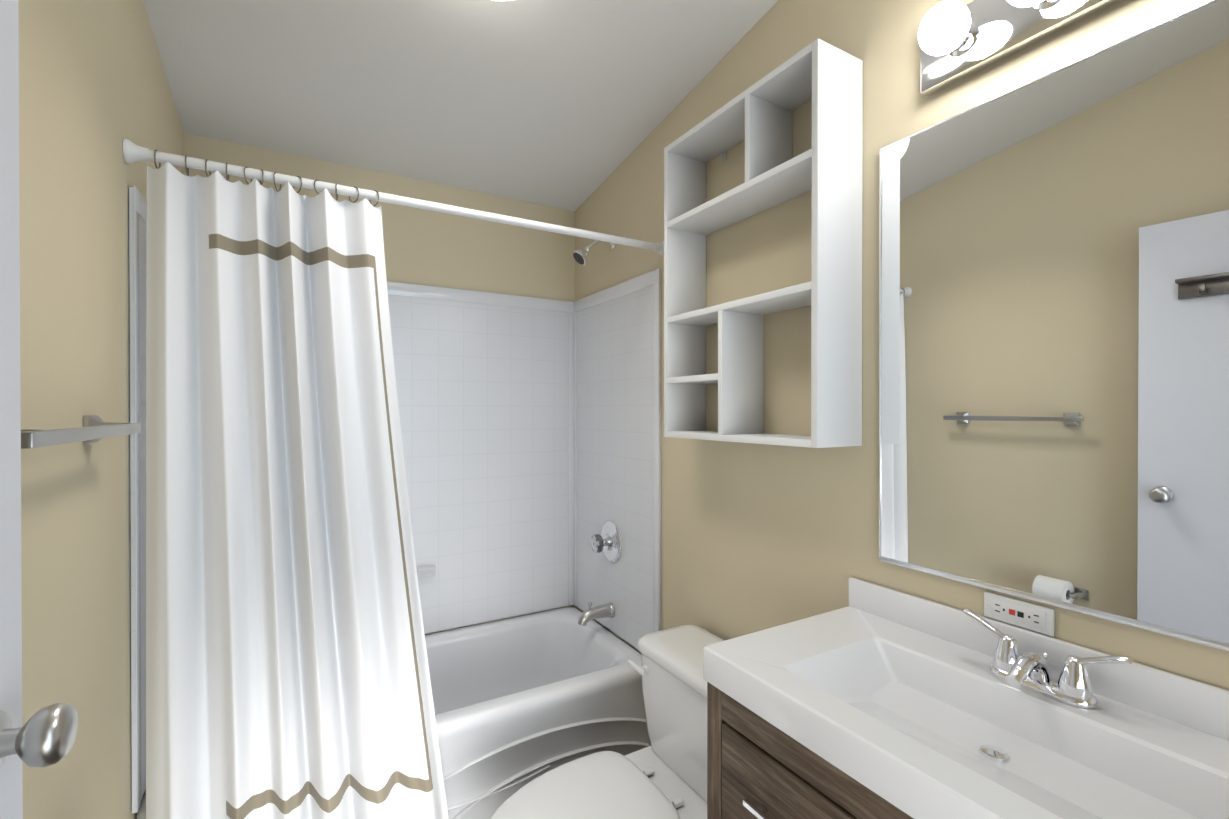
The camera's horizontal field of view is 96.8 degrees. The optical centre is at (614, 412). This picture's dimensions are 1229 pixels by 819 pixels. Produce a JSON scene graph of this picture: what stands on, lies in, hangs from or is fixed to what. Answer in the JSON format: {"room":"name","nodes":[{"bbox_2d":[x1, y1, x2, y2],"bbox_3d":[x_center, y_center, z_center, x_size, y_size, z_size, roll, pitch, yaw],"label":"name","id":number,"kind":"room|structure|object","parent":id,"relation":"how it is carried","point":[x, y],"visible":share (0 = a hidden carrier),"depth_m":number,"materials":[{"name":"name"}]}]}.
{"room":"bathroom","nodes":[
{"label":"bathroom","id":0,"kind":"room"},
{"bbox_2d":[19,0,1228,818],"bbox_3d":[-0.130,-0.094,1.054,1.720,2.950,3.080,0,0,-30],"label":"wall","id":1,"kind":"structure","parent":0,"point":[579,114],"depth_m":1.52,"materials":[{"name":"beige paint"}]},
{"bbox_2d":[0,0,77,818],"bbox_3d":[-0.404,0.366,0.190,0.154,2.022,0.761,0,0,-30],"label":"door","id":2,"kind":"structure","parent":1,"relation":"in","point":[44,736],"depth_m":0.51,"materials":[{"name":"white paint"}]},
{"bbox_2d":[21,415,140,448],"bbox_3d":[-0.860,0.032,0.866,0.067,0.052,0.525,0,0,-30],"label":"towel bar","id":3,"kind":"object","parent":1,"relation":"attached to","point":[95,428],"visible":0.83,"depth_m":0.81,"materials":[{"name":"silver metal"}]},
{"bbox_2d":[123,138,663,818],"bbox_3d":[-0.460,0.313,1.625,1.518,1.892,0.129,0,0,-30],"label":"shower curtain","id":4,"kind":"object","parent":1,"relation":"attached to","point":[287,670],"visible":1,"depth_m":1.39,"materials":[{"name":"white fabric"}]},
{"bbox_2d":[573,234,615,264],"bbox_3d":[-0.087,-0.691,2.302,0.189,0.148,0.070,0,0,-30],"label":"shower head","id":5,"kind":"object","parent":1,"relation":"attached to","point":[580,256],"visible":0.83,"depth_m":2.27},
{"bbox_2d":[591,521,621,562],"bbox_3d":[-0.052,0.555,2.328,0.088,0.176,0.176,0,0,-30],"label":"tub valve","id":6,"kind":"object","parent":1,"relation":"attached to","point":[607,541],"visible":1,"depth_m":2.31,"materials":[{"name":"silver metal"}]},
{"bbox_2d":[664,38,862,447],"bbox_3d":[0.377,-0.384,1.532,0.159,0.925,0.600,0,0,-30],"label":"wall shelf","id":7,"kind":"object","parent":1,"relation":"attached to","point":[827,79],"visible":1,"depth_m":1.43,"materials":[{"name":"white paint"}]},
{"bbox_2d":[918,0,1119,95],"bbox_3d":[0.771,-0.743,0.875,0.135,0.130,0.620,0,0,-30],"label":"sconce","id":8,"kind":"object","parent":1,"relation":"attached to","point":[958,40],"visible":1,"depth_m":1.03,"materials":[{"name":"white glass"}]},
{"bbox_2d":[879,0,1228,650],"bbox_3d":[0.765,-0.133,1.015,0.008,0.956,0.589,0,0,-30],"label":"mirror","id":9,"kind":"object","parent":1,"relation":"attached to","point":[1054,338],"visible":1,"depth_m":0.95,"materials":[{"name":"clear glass"}]},
{"bbox_3d":[-0.130,1.431,1.062,1.720,0.100,3.080,0,0,-30],"label":"floor","id":10,"kind":"structure","parent":0,"visible":0},
{"bbox_2d":[136,607,650,818],"bbox_3d":[-0.670,1.161,1.991,1.514,0.432,0.722,0,0,-30],"label":"bathtub","id":11,"kind":"object","parent":10,"relation":"on","point":[519,702],"visible":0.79,"depth_m":1.97,"materials":[{"name":"white ceramic"}]},
{"bbox_2d":[129,186,660,812],"bbox_3d":[-0.667,0.203,1.981,1.516,1.480,0.737,0,0,-30],"label":"tub surround","id":12,"kind":"object","parent":11,"relation":"on","point":[531,438],"visible":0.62,"depth_m":2.39,"materials":[{"name":"white plastic"}]},
{"bbox_2d":[578,602,614,625],"bbox_3d":[-0.083,0.844,2.312,0.160,0.091,0.062,0,0,-30],"label":"tub spout","id":13,"kind":"object","parent":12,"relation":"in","point":[585,617],"visible":1,"depth_m":2.30,"materials":[{"name":"silver metal"}]},
{"bbox_2d":[491,625,724,818],"bbox_3d":[0.037,1.042,1.463,0.783,0.675,0.460,0,0,-30],"label":"toilet","id":14,"kind":"object","parent":10,"relation":"on","point":[663,775],"visible":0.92,"depth_m":1.50,"materials":[{"name":"white ceramic"}]},
{"bbox_2d":[703,577,1228,818],"bbox_3d":[0.591,0.893,0.838,0.490,0.978,0.875,0,0,-30],"label":"bathroom vanity","id":15,"kind":"object","parent":10,"relation":"on","point":[873,701],"visible":1,"depth_m":0.89,"materials":[{"name":"white ceramic"}]},
{"bbox_2d":[984,591,1053,636],"bbox_3d":[0.759,0.377,1.028,0.008,0.049,0.115,0,0,-30],"label":"electrical outlet plate","id":16,"kind":"object","parent":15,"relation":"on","point":[1030,616],"visible":1,"depth_m":1.02,"materials":[{"name":"white plastic"}]},
{"bbox_2d":[963,608,1132,708],"bbox_3d":[0.700,0.422,0.920,0.127,0.099,0.241,0,0,-30],"label":"faucet","id":17,"kind":"object","parent":15,"relation":"on","point":[1014,667],"visible":1,"depth_m":0.90,"materials":[{"name":"silver metal"}]}
]}

